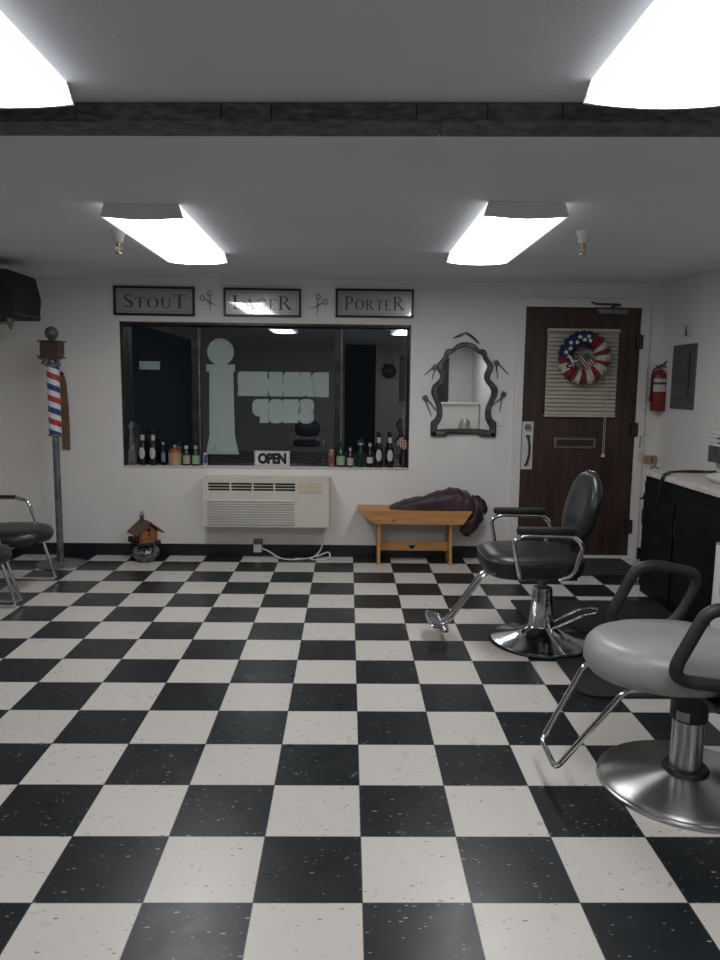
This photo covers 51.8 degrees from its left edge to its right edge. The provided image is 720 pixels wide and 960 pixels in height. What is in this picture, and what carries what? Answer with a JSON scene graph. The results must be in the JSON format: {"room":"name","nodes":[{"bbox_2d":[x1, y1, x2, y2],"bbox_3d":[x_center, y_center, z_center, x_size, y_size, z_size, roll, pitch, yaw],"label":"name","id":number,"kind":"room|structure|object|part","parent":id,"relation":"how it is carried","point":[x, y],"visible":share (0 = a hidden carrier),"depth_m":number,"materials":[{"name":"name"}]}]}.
{"room":"salon","nodes":[
{"label":"salon","id":0,"kind":"room"},
{"bbox_2d":[0,381,7,522],"bbox_3d":[-2.893,0.083,1.447,0.120,2.260,9.550,1,7,-1],"label":"wall","id":1,"kind":"structure","parent":0,"point":[3,503],"depth_m":6.02,"materials":[{"name":"paint"}]},
{"bbox_2d":[0,269,40,329],"bbox_3d":[-2.605,-1.251,5.186,0.584,0.414,0.422,1,7,-1],"label":"wall speaker","id":2,"kind":"object","parent":1,"relation":"attached to","point":[20,300],"visible":1,"depth_m":5.08,"materials":[{"name":"black plastic"}]},
{"bbox_3d":[-2.606,-1.156,5.199,0.557,0.018,0.422,1,7,-1],"label":"trim","id":3,"kind":"part","parent":2,"relation":"part of","materials":[{"name":"black plastic"}]},
{"bbox_2d":[0,275,666,548],"bbox_3d":[-0.226,-0.490,6.145,5.360,2.260,0.170,1,7,-1],"label":"wall","id":4,"kind":"structure","parent":0,"point":[103,498],"depth_m":6.05,"materials":[{"name":"paint"}]},
{"bbox_2d":[60,371,69,449],"bbox_3d":[-2.392,-0.562,6.002,0.066,0.638,0.028,1,7,-1],"label":"leather strop","id":5,"kind":"object","parent":4,"relation":"hanging from","point":[65,422],"visible":0.83,"depth_m":6.00,"materials":[{"name":"brown leather"}]},
{"bbox_2d":[113,285,194,316],"bbox_3d":[-1.640,-1.427,5.904,0.643,0.230,0.021,1,7,-1],"label":"framed sign","id":6,"kind":"object","parent":4,"relation":"attached to","point":[127,300],"visible":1,"depth_m":5.90,"materials":[{"name":"black"}]},
{"bbox_2d":[200,290,218,307],"bbox_3d":[-1.202,-1.422,5.915,0.155,0.178,0.010,1,7,-1],"label":"scissors","id":7,"kind":"object","parent":4,"relation":"attached to","point":[209,301],"visible":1,"depth_m":5.91,"materials":[{"name":"grey metal"}]},
{"bbox_2d":[253,539,262,551],"bbox_3d":[-0.846,0.544,6.149,0.080,0.108,0.050,1,7,-1],"label":"power outlet","id":8,"kind":"object","parent":4,"relation":"attached to","point":[258,543],"visible":1,"depth_m":6.14,"materials":[{"name":"white plastic"}]},
{"bbox_2d":[223,287,300,317],"bbox_3d":[-0.780,-1.418,5.919,0.618,0.224,0.021,1,7,-1],"label":"framed sign","id":9,"kind":"object","parent":4,"relation":"attached to","point":[238,302],"visible":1,"depth_m":5.92,"materials":[{"name":"black"}]},
{"bbox_2d":[120,321,410,468],"bbox_3d":[-0.765,-0.690,6.099,2.343,1.168,0.172,1,7,-1],"label":"window","id":10,"kind":"structure","parent":4,"relation":"in","point":[220,352],"depth_m":6.15,"materials":[{"name":"glass"}]},
{"bbox_2d":[127,421,136,464],"bbox_3d":[-1.884,-0.306,6.109,0.080,0.362,0.076,1,7,-1],"label":"glass decanter","id":11,"kind":"object","parent":10,"relation":"on","point":[132,460],"visible":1,"depth_m":6.09,"materials":[{"name":"white"}]},
{"bbox_2d":[139,430,146,464],"bbox_3d":[-1.795,-0.267,6.115,0.064,0.285,0.065,1,7,-1],"label":"bottle","id":12,"kind":"object","parent":10,"relation":"on","point":[142,446],"visible":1,"depth_m":6.10,"materials":[{"name":"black glass"}]},
{"bbox_2d":[149,430,157,464],"bbox_3d":[-1.708,-0.266,6.116,0.064,0.285,0.065,1,7,-1],"label":"bottle","id":13,"kind":"object","parent":10,"relation":"on","point":[153,448],"visible":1,"depth_m":6.10,"materials":[{"name":"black glass"}]},
{"bbox_2d":[161,442,165,464],"bbox_3d":[-1.627,-0.218,6.125,0.038,0.191,0.037,1,7,-1],"label":"bottle","id":14,"kind":"object","parent":10,"relation":"on","point":[163,453],"visible":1,"depth_m":6.11,"materials":[{"name":"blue glass"}]},
{"bbox_2d":[168,445,181,465],"bbox_3d":[-1.531,-0.207,6.127,0.109,0.170,0.108,1,7,-1],"label":"jug","id":15,"kind":"object","parent":10,"relation":"on","point":[174,454],"visible":1,"depth_m":6.09,"materials":[{"name":"brown ceramic"}]},
{"bbox_2d":[182,446,189,465],"bbox_3d":[-1.437,-0.203,6.130,0.064,0.163,0.063,1,7,-1],"label":"bottle","id":16,"kind":"object","parent":10,"relation":"on","point":[186,454],"visible":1,"depth_m":6.11,"materials":[{"name":"green glass"}]},
{"bbox_2d":[192,446,199,465],"bbox_3d":[-1.360,-0.202,6.131,0.064,0.163,0.063,1,7,-1],"label":"bottle","id":17,"kind":"object","parent":10,"relation":"on","point":[195,454],"visible":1,"depth_m":6.11,"materials":[{"name":"green glass"}]},
{"bbox_2d":[203,453,207,465],"bbox_3d":[-1.281,-0.173,6.136,0.036,0.106,0.036,1,7,-1],"label":"can","id":18,"kind":"object","parent":10,"relation":"on","point":[205,459],"visible":1,"depth_m":6.12,"materials":[{"name":"blue metal"}]},
{"bbox_3d":[-0.772,-0.114,6.168,2.343,0.006,0.162,1,7,-1],"label":"sill","id":19,"kind":"part","parent":10,"relation":"part of","materials":[{"name":"paint"}]},
{"bbox_3d":[-0.757,-1.248,6.078,1.102,0.016,0.022,1,7,-1],"label":"sash rail","id":20,"kind":"part","parent":10,"relation":"part of","materials":[{"name":"metal"}]},
{"bbox_2d":[254,451,289,465],"bbox_3d":[-0.728,-0.178,6.140,0.292,0.128,0.009,1,7,-1],"label":"sign","id":21,"kind":"object","parent":10,"relation":"on","point":[262,458],"visible":1,"depth_m":6.14,"materials":[{"name":"grey plastic"}]},
{"bbox_2d":[328,449,334,466],"bbox_3d":[-0.236,-0.184,6.151,0.050,0.148,0.050,1,7,-1],"label":"can","id":22,"kind":"object","parent":10,"relation":"on","point":[331,463],"visible":1,"depth_m":6.13,"materials":[{"name":"orange metal"}]},
{"bbox_2d":[336,442,344,466],"bbox_3d":[-0.160,-0.211,6.149,0.072,0.205,0.071,1,7,-1],"label":"bottle","id":23,"kind":"object","parent":10,"relation":"on","point":[340,458],"visible":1,"depth_m":6.12,"materials":[{"name":"green glass"}]},
{"bbox_2d":[347,448,353,466],"bbox_3d":[-0.081,-0.187,6.153,0.056,0.158,0.055,1,7,-1],"label":"bottle","id":24,"kind":"object","parent":10,"relation":"on","point":[350,460],"visible":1,"depth_m":6.13,"materials":[{"name":"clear glass"}]},
{"bbox_2d":[357,440,363,466],"bbox_3d":[0.005,-0.221,6.150,0.061,0.229,0.060,1,7,-1],"label":"bottle","id":25,"kind":"object","parent":10,"relation":"on","point":[360,453],"visible":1,"depth_m":6.13,"materials":[{"name":"green glass"}]},
{"bbox_2d":[366,443,372,466],"bbox_3d":[0.082,-0.205,6.153,0.056,0.198,0.055,1,7,-1],"label":"bottle","id":26,"kind":"object","parent":10,"relation":"on","point":[369,459],"visible":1,"depth_m":6.14,"materials":[{"name":"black glass"}]},
{"bbox_2d":[375,433,382,467],"bbox_3d":[0.156,-0.248,6.148,0.064,0.285,0.065,1,7,-1],"label":"bottle","id":27,"kind":"object","parent":10,"relation":"on","point":[378,451],"visible":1,"depth_m":6.13,"materials":[{"name":"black glass"}]},
{"bbox_2d":[386,433,393,467],"bbox_3d":[0.248,-0.247,6.149,0.064,0.285,0.065,1,7,-1],"label":"bottle","id":28,"kind":"object","parent":10,"relation":"on","point":[389,451],"visible":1,"depth_m":6.13,"materials":[{"name":"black glass"}]},
{"bbox_2d":[396,419,406,467],"bbox_3d":[0.354,-0.306,6.146,0.119,0.406,0.058,1,7,-1],"label":"vase","id":29,"kind":"object","parent":10,"relation":"on","point":[401,442],"visible":1,"depth_m":6.12,"materials":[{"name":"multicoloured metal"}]},
{"bbox_2d":[202,475,330,527],"bbox_3d":[-0.753,0.173,6.016,1.024,0.393,0.236,1,7,-1],"label":"air conditioner","id":30,"kind":"object","parent":4,"relation":"attached to","point":[227,500],"visible":1,"depth_m":5.92,"materials":[{"name":"beige plastic"}]},
{"bbox_2d":[207,500,293,524],"bbox_3d":[-0.871,0.259,5.915,0.690,0.193,0.016,1,7,-1],"label":"grille","id":31,"kind":"object","parent":30,"relation":"attached to","point":[219,512],"depth_m":5.92,"materials":[{"name":"white plastic"}]},
{"bbox_2d":[208,483,294,490],"bbox_3d":[-0.863,0.054,5.912,0.705,0.078,0.019,1,7,-1],"label":"vent","id":32,"kind":"object","parent":30,"relation":"attached to","point":[211,486],"depth_m":5.92,"materials":[{"name":"black"}]},
{"bbox_2d":[136,452,405,464],"bbox_3d":[-0.138,0.094,11.243,12.000,0.100,9.510,1,7,-1],"label":"trim","id":33,"kind":"structure","parent":4,"relation":"attached to","point":[295,458],"depth_m":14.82,"materials":[{"name":"paint"}]},
{"bbox_2d":[309,294,327,311],"bbox_3d":[-0.337,-1.401,5.932,0.159,0.178,0.010,1,7,-1],"label":"scissors","id":34,"kind":"object","parent":4,"relation":"attached to","point":[317,294],"visible":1,"depth_m":5.93,"materials":[{"name":"grey metal"}]},
{"bbox_2d":[11,543,640,558],"bbox_3d":[-0.237,0.592,6.194,5.360,0.100,0.008,1,7,-1],"label":"baseboard","id":35,"kind":"structure","parent":4,"relation":"attached to","point":[69,548],"depth_m":6.18,"materials":[{"name":"black rubber"}]},
{"bbox_2d":[336,288,413,317],"bbox_3d":[0.118,-1.415,5.934,0.625,0.226,0.021,1,7,-1],"label":"framed sign","id":36,"kind":"object","parent":4,"relation":"attached to","point":[350,302],"visible":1,"depth_m":5.93,"materials":[{"name":"black"}]},
{"bbox_2d":[422,395,436,414],"bbox_3d":[0.568,-0.609,6.044,0.126,0.176,0.016,1,7,-1],"label":"hand clippers","id":37,"kind":"object","parent":4,"relation":"attached to","point":[425,398],"visible":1,"depth_m":6.04,"materials":[{"name":"grey metal"}]},
{"bbox_2d":[424,364,436,378],"bbox_3d":[0.578,-0.879,6.010,0.114,0.132,0.016,1,7,-1],"label":"hand clippers","id":38,"kind":"object","parent":4,"relation":"attached to","point":[434,367],"visible":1,"depth_m":6.00,"materials":[{"name":"grey metal"}]},
{"bbox_2d":[430,342,497,436],"bbox_3d":[0.850,-0.735,6.025,0.542,0.762,0.036,1,7,-1],"label":"wall mirror","id":39,"kind":"object","parent":4,"relation":"attached to","point":[464,394],"visible":1,"depth_m":6.03,"materials":[{"name":"grey metal"}]},
{"bbox_3d":[0.847,-0.415,6.052,0.524,0.110,0.007,1,7,-1],"label":"frame moulding","id":40,"kind":"part","parent":39,"relation":"part of","materials":[{"name":"black wood"}]},
{"bbox_2d":[453,332,478,343],"bbox_3d":[0.857,-1.147,5.979,0.214,0.093,0.010,1,7,-1],"label":"razor","id":41,"kind":"object","parent":4,"relation":"attached to","point":[468,334],"visible":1,"depth_m":5.97,"materials":[{"name":"grey metal"}]},
{"bbox_3d":[0.906,-1.146,5.980,0.115,0.092,0.010,1,7,-1],"label":"handle","id":42,"kind":"part","parent":41,"relation":"part of","materials":[{"name":"grey metal"}]},
{"bbox_2d":[492,391,506,411],"bbox_3d":[1.139,-0.642,6.049,0.115,0.172,0.016,1,7,-1],"label":"hand clippers","id":43,"kind":"object","parent":4,"relation":"attached to","point":[502,395],"visible":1,"depth_m":6.04,"materials":[{"name":"grey metal"}]},
{"bbox_2d":[495,412,504,425],"bbox_3d":[1.145,-0.499,6.075,0.076,0.117,0.008,1,7,-1],"label":"blank wall plate","id":44,"kind":"object","parent":4,"relation":"attached to","point":[499,416],"visible":1,"depth_m":6.07,"materials":[{"name":"paint"}]},
{"bbox_2d":[493,359,507,378],"bbox_3d":[1.144,-0.901,6.016,0.126,0.155,0.016,1,7,-1],"label":"hand clippers","id":45,"kind":"object","parent":4,"relation":"attached to","point":[497,362],"visible":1,"depth_m":6.01,"materials":[{"name":"grey metal"}]},
{"bbox_2d":[508,297,651,559],"bbox_3d":[1.795,-0.400,6.093,1.082,2.141,0.258,1,7,-1],"label":"door","id":46,"kind":"structure","parent":4,"relation":"in","point":[549,453],"depth_m":6.10,"materials":[{"name":"dark wood"},{"name":"metal"}]},
{"bbox_3d":[1.378,-0.284,6.111,0.093,0.394,0.008,1,7,-1],"label":"lock plate","id":47,"kind":"part","parent":46,"relation":"part of","materials":[{"name":"grey metal"}]},
{"bbox_3d":[1.376,-0.240,6.084,0.030,0.261,0.070,0,7,-7],"label":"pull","id":48,"kind":"part","parent":46,"relation":"part of","materials":[{"name":"grey metal"}]},
{"bbox_2d":[543,328,620,456],"bbox_3d":[1.795,-0.705,6.028,0.594,1.034,0.045,1,7,-1],"label":"mini blind","id":49,"kind":"object","parent":46,"relation":"attached to","point":[562,396],"visible":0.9,"depth_m":6.02,"materials":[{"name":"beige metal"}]},
{"bbox_3d":[1.792,-0.524,6.057,0.585,0.017,0.022,1,7,-1],"label":"rail","id":50,"kind":"part","parent":49,"relation":"part of","materials":[{"name":"beige plastic"}]},
{"bbox_2d":[558,330,611,384],"bbox_3d":[1.791,-0.972,5.902,0.431,0.436,0.137,1,7,-1],"label":"wreath","id":51,"kind":"object","parent":49,"relation":"attached to","point":[593,370],"visible":1,"depth_m":5.88,"materials":[{"name":"multicoloured fabric"}]},
{"bbox_3d":[2.001,-0.687,6.020,0.033,1.006,0.018,1,7,-1],"label":"pull cord","id":52,"kind":"part","parent":49,"relation":"part of","materials":[{"name":"grey plastic"}]},
{"bbox_3d":[1.962,-1.370,5.906,0.206,0.118,0.129,1,7,-1],"label":"closer arm","id":53,"kind":"part","parent":46,"relation":"part of","materials":[{"name":"grey metal"}]},
{"bbox_2d":[638,452,642,460],"bbox_3d":[2.314,-0.191,6.112,0.038,0.075,0.014,1,7,-1],"label":"light switch","id":54,"kind":"object","parent":4,"relation":"attached to","point":[640,454],"visible":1,"depth_m":6.11,"materials":[{"name":"beige plastic"}]},
{"bbox_2d":[645,455,656,463],"bbox_3d":[2.403,-0.169,6.123,0.083,0.068,0.036,1,7,-1],"label":"outlet box","id":55,"kind":"object","parent":4,"relation":"attached to","point":[649,459],"visible":1,"depth_m":6.11,"materials":[{"name":"brown"}]},
{"bbox_2d":[649,360,666,410],"bbox_3d":[2.420,-0.764,5.990,0.122,0.409,0.136,6,9,35],"label":"fire extinguisher","id":56,"kind":"object","parent":4,"relation":"attached to","point":[657,398],"visible":1,"depth_m":5.95,"materials":[{"name":"red paint"}]},
{"bbox_2d":[0,554,719,959],"bbox_3d":[-0.167,1.281,1.635,5.660,0.100,9.830,1,7,-1],"label":"floor","id":57,"kind":"structure","parent":0,"point":[202,757],"depth_m":2.70,"materials":[{"name":"tile"}]},
{"bbox_2d":[0,543,17,607],"bbox_3d":[-2.413,0.457,4.362,0.656,0.784,0.616,1,7,-1],"label":"chair","id":58,"kind":"object","parent":57,"relation":"on","point":[5,550],"visible":1,"depth_m":4.66,"materials":[{"name":"black plastic"}]},
{"bbox_3d":[-2.341,0.453,4.362,0.510,0.105,0.490,1,7,-1],"label":"seat","id":59,"kind":"part","parent":58,"relation":"part of","materials":[{"name":"black leather"}]},
{"bbox_3d":[-2.452,0.507,4.637,0.568,0.613,0.070,1,7,-1],"label":"frame","id":60,"kind":"part","parent":58,"relation":"part of","materials":[{"name":"silver metal"}]},
{"bbox_2d":[0,495,56,603],"bbox_3d":[-2.434,0.371,5.021,0.656,0.784,0.616,1,7,-1],"label":"chair","id":61,"kind":"object","parent":57,"relation":"on","point":[12,534],"visible":0.88,"depth_m":4.94,"materials":[{"name":"black leather"}]},
{"bbox_3d":[-2.464,0.490,4.767,0.568,0.613,0.070,1,7,-1],"label":"frame","id":62,"kind":"part","parent":61,"relation":"part of","materials":[{"name":"silver metal"}]},
{"bbox_3d":[-2.361,0.368,5.022,0.510,0.105,0.490,1,7,-1],"label":"seat","id":63,"kind":"part","parent":61,"relation":"part of","materials":[{"name":"black leather"}]},
{"bbox_2d":[35,326,85,569],"bbox_3d":[-2.345,-0.247,5.714,0.372,1.838,0.372,1,7,-1],"label":"pole","id":64,"kind":"object","parent":57,"relation":"on","point":[51,350],"visible":1,"depth_m":5.66,"materials":[{"name":"grey metal"}]},
{"bbox_3d":[-2.334,-1.107,5.603,0.100,0.107,0.100,1,7,-1],"label":"globe","id":65,"kind":"part","parent":64,"relation":"part of","materials":[{"name":"grey metal"}]},
{"bbox_3d":[-2.349,0.146,5.765,0.110,1.006,0.110,1,7,-1],"label":"post","id":66,"kind":"part","parent":64,"relation":"part of","materials":[{"name":"grey metal"}]},
{"bbox_2d":[127,510,163,561],"bbox_3d":[-1.725,0.449,5.959,0.238,0.410,0.220,-5,9,-39],"label":"birdhouse","id":67,"kind":"object","parent":57,"relation":"on","point":[145,533],"visible":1,"depth_m":5.91,"materials":[{"name":"brown wood"}]},
{"bbox_2d":[128,536,160,542],"bbox_3d":[-1.734,0.479,5.954,0.263,0.050,0.042,1,7,4],"label":"greenery","id":68,"kind":"object","parent":67,"relation":"on","point":[148,539],"depth_m":5.94,"materials":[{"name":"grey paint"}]},
{"bbox_2d":[132,545,159,561],"bbox_3d":[-1.726,0.585,5.978,0.220,0.135,0.220,1,7,-1],"label":"glass jar","id":69,"kind":"object","parent":57,"relation":"on","point":[141,553],"depth_m":5.90,"materials":[{"name":"clear glass"}]},
{"bbox_2d":[262,528,330,560],"bbox_3d":[-0.527,0.517,6.084,0.575,0.270,0.121,1,7,-1],"label":"cord","id":70,"kind":"object","parent":57,"relation":"on","point":[315,555],"visible":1,"depth_m":6.09,"materials":[{"name":"grey plastic"}]},
{"bbox_2d":[358,505,471,565],"bbox_3d":[0.435,0.446,6.044,0.910,0.445,0.300,1,7,-1],"label":"bench","id":71,"kind":"object","parent":57,"relation":"on","point":[378,514],"visible":0.91,"depth_m":5.89,"materials":[{"name":"brown wood"}]},
{"bbox_3d":[0.149,0.453,6.040,0.022,0.425,0.300,1,7,-1],"label":"leg panel","id":72,"kind":"part","parent":71,"relation":"part of","materials":[{"name":"brown wood"}]},
{"bbox_2d":[389,487,487,536],"bbox_3d":[0.634,0.253,6.000,0.799,0.397,0.254,1,7,-1],"label":"jacket","id":73,"kind":"object","parent":71,"relation":"on","point":[449,499],"visible":0.96,"depth_m":5.89,"materials":[{"name":"fabric"}]},
{"bbox_3d":[0.724,0.458,6.050,0.022,0.425,0.300,1,7,-1],"label":"leg panel","id":74,"kind":"part","parent":71,"relation":"part of","materials":[{"name":"brown wood"}]},
{"bbox_2d":[511,600,671,698],"bbox_3d":[1.504,0.912,4.210,0.979,0.012,1.550,1,7,-1],"label":"mat","id":75,"kind":"object","parent":57,"relation":"on","point":[589,684],"visible":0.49,"depth_m":4.58,"materials":[{"name":"rubber"}]},
{"bbox_2d":[425,470,602,659],"bbox_3d":[0.849,0.427,4.137,0.941,0.978,0.665,1,7,-1],"label":"barber chair","id":76,"kind":"object","parent":75,"relation":"on","point":[545,561],"visible":0.99,"depth_m":4.05,"materials":[{"name":"black leather"}]},
{"bbox_3d":[0.608,0.641,4.196,0.286,0.333,0.020,1,7,-1],"label":"footrest rod","id":77,"kind":"part","parent":76,"relation":"part of","materials":[{"name":"silver metal"}]},
{"bbox_3d":[0.609,0.650,4.127,0.286,0.333,0.020,1,7,-1],"label":"footrest rod","id":78,"kind":"part","parent":76,"relation":"part of","materials":[{"name":"silver metal"}]},
{"bbox_3d":[0.944,0.439,4.140,0.544,0.132,0.524,1,7,-1],"label":"seat","id":79,"kind":"part","parent":76,"relation":"part of","materials":[{"name":"black leather"}]},
{"bbox_3d":[1.028,0.567,4.158,0.068,0.080,0.068,1,7,-1],"label":"lift post","id":80,"kind":"part","parent":76,"relation":"part of","materials":[{"name":"grey metal"}]},
{"bbox_3d":[1.164,0.768,4.069,0.284,0.157,0.117,5,8,30],"label":"pump lever","id":81,"kind":"part","parent":76,"relation":"part of","materials":[{"name":"silver metal"}]},
{"bbox_3d":[1.227,0.158,4.108,0.149,0.422,0.444,1,7,-1],"label":"backrest","id":82,"kind":"part","parent":76,"relation":"part of","materials":[{"name":"black leather"}]},
{"bbox_2d":[710,542,719,629],"bbox_3d":[1.883,0.646,3.738,0.199,0.645,0.200,1,7,-1],"label":"waste bin","id":83,"kind":"object","parent":75,"relation":"on","point":[715,623],"visible":0.55,"depth_m":3.71,"materials":[{"name":"white plastic"}]},
{"bbox_2d":[581,558,631,575],"bbox_3d":[1.796,0.693,5.931,0.780,0.014,0.540,1,7,-1],"label":"door mat","id":84,"kind":"object","parent":57,"relation":"on","point":[593,566],"visible":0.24,"depth_m":5.88,"materials":[{"name":"black rubber"}]},
{"bbox_2d":[540,560,719,833],"bbox_3d":[1.094,0.603,2.637,0.846,1.018,0.626,1,7,-1],"label":"barber chair","id":85,"kind":"object","parent":57,"relation":"on","point":[675,782],"visible":1,"depth_m":2.59,"materials":[{"name":"grey leather"}]},
{"bbox_3d":[1.093,0.617,2.638,0.570,0.140,0.500,1,7,-1],"label":"seat","id":86,"kind":"part","parent":85,"relation":"part of","materials":[{"name":"grey leather"}]},
{"bbox_3d":[1.187,0.703,2.650,0.400,0.030,0.580,1,7,-1],"label":"seat frame","id":87,"kind":"part","parent":85,"relation":"part of","materials":[{"name":"grey metal"}]},
{"bbox_2d":[638,476,719,625],"bbox_3d":[2.228,0.627,3.287,0.509,0.831,3.900,1,7,-1],"label":"base cabinet","id":88,"kind":"object","parent":57,"relation":"on","point":[685,527],"visible":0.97,"depth_m":4.62,"materials":[{"name":"black laminate"}]},
{"bbox_3d":[1.986,0.444,4.964,0.017,0.640,0.480,1,7,-1],"label":"cabinet door","id":89,"kind":"part","parent":88,"relation":"part of","materials":[{"name":"black laminate"}]},
{"bbox_3d":[1.969,0.318,4.614,0.030,0.108,0.008,1,7,-1],"label":"handle","id":90,"kind":"part","parent":88,"relation":"part of","materials":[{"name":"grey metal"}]},
{"bbox_2d":[642,469,719,497],"bbox_3d":[2.245,0.195,3.244,0.486,0.035,3.925,1,7,-1],"label":"countertop","id":91,"kind":"structure","parent":88,"relation":"on","point":[699,482],"depth_m":4.64,"materials":[{"name":"grey stone"}]},
{"bbox_2d":[640,466,658,499],"bbox_3d":[2.032,0.023,5.197,0.114,0.241,0.031,4,8,24],"label":"lead","id":92,"kind":"object","parent":91,"relation":"hanging from","point":[641,498],"visible":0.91,"depth_m":5.21,"materials":[{"name":"black plastic"}]},
{"bbox_2d":[655,470,715,513],"bbox_3d":[2.173,0.079,4.980,0.523,0.287,0.138,-3,8,-26],"label":"lead","id":93,"kind":"object","parent":91,"relation":"on","point":[676,471],"visible":1,"depth_m":4.94,"materials":[{"name":"black plastic"}]},
{"bbox_2d":[706,473,719,483],"bbox_3d":[2.280,0.011,4.368,0.340,0.042,0.520,1,7,-1],"label":"sink basin","id":94,"kind":"object","parent":91,"relation":"in","point":[715,477],"visible":1,"depth_m":4.49,"materials":[{"name":"white ceramic"}]},
{"bbox_3d":[1.996,0.495,4.335,0.017,0.700,0.720,1,7,-1],"label":"cabinet door","id":95,"kind":"part","parent":88,"relation":"part of","materials":[{"name":"black laminate"}]},
{"bbox_2d":[0,0,719,283],"bbox_3d":[-0.139,-1.059,1.333,5.660,0.100,9.830,1,7,-1],"label":"ceiling","id":96,"kind":"structure","parent":0,"point":[394,208],"depth_m":2.74,"materials":[{"name":"paint"}]},
{"bbox_2d":[0,11,74,108],"bbox_3d":[-0.983,-0.993,1.420,0.386,0.073,1.320,1,7,-1],"label":"ceiling light","id":97,"kind":"object","parent":96,"relation":"attached to","point":[28,80],"visible":1,"depth_m":1.90,"materials":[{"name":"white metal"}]},
{"bbox_2d":[110,229,125,253],"bbox_3d":[-1.342,-1.320,4.113,0.084,0.122,0.084,1,7,-1],"label":"sprinkler head","id":98,"kind":"object","parent":96,"relation":"attached to","point":[118,235],"visible":0.98,"depth_m":4.09},
{"bbox_2d":[100,203,227,264],"bbox_3d":[-1.036,-1.342,4.126,0.386,0.073,1.320,1,7,-1],"label":"ceiling light","id":99,"kind":"object","parent":96,"relation":"attached to","point":[166,230],"visible":1,"depth_m":3.79,"materials":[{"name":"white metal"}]},
{"bbox_2d":[0,102,719,136],"bbox_3d":[-0.132,-1.099,2.259,5.300,0.057,0.132,1,7,2],"label":"ceiling beam","id":100,"kind":"structure","parent":96,"relation":"attached to","point":[84,118],"depth_m":2.21,"materials":[{"name":"brown wood"}]},
{"bbox_2d":[446,202,568,264],"bbox_3d":[0.746,-1.307,4.013,0.386,0.073,1.320,1,7,-1],"label":"ceiling light","id":101,"kind":"object","parent":96,"relation":"attached to","point":[501,231],"visible":1,"depth_m":3.67,"materials":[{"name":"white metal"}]},
{"bbox_2d":[576,229,591,254],"bbox_3d":[1.197,-1.271,3.970,0.084,0.122,0.084,1,7,-1],"label":"sprinkler head","id":102,"kind":"object","parent":96,"relation":"attached to","point":[583,235],"visible":1,"depth_m":3.94},
{"bbox_2d":[583,0,719,109],"bbox_3d":[0.811,-0.966,1.370,0.386,0.073,1.320,1,7,-1],"label":"ceiling light","id":103,"kind":"object","parent":96,"relation":"attached to","point":[669,59],"visible":1,"depth_m":1.76,"materials":[{"name":"white plastic"}]},
{"bbox_2d":[655,268,719,470],"bbox_3d":[2.586,0.136,1.540,0.120,2.260,9.550,1,7,-1],"label":"wall","id":104,"kind":"structure","parent":0,"point":[681,433],"depth_m":5.46,"materials":[{"name":"paint"}]},
{"bbox_2d":[670,343,697,409],"bbox_3d":[2.454,-0.785,5.635,0.022,0.487,0.390,1,7,-1],"label":"electrical panel","id":105,"kind":"object","parent":104,"relation":"attached to","point":[684,364],"visible":1,"depth_m":5.60,"materials":[{"name":"grey metal"}]},
{"bbox_3d":[2.451,-0.802,5.640,0.007,0.360,0.305,1,7,-1],"label":"panel door","id":106,"kind":"part","parent":105,"relation":"part of","materials":[{"name":"grey metal"}]},
{"bbox_2d":[683,322,691,337],"bbox_3d":[2.461,-1.126,5.575,0.018,0.110,0.110,1,7,-1],"label":"plate","id":107,"kind":"object","parent":104,"relation":"attached to","point":[687,326],"visible":1,"depth_m":5.56,"materials":[{"name":"grey"}]},
{"bbox_2d":[706,429,719,463],"bbox_3d":[2.411,-0.216,4.890,0.122,0.219,0.320,1,7,-1],"label":"wall dispenser","id":108,"kind":"object","parent":104,"relation":"attached to","point":[713,435],"visible":1,"depth_m":4.96,"materials":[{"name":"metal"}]},
{"bbox_2d":[715,463,719,472],"bbox_3d":[2.479,0.149,3.189,0.021,0.074,3.820,1,7,-1],"label":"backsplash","id":109,"kind":"structure","parent":104,"relation":"attached to","point":[717,467],"depth_m":5.05,"materials":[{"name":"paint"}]}
]}

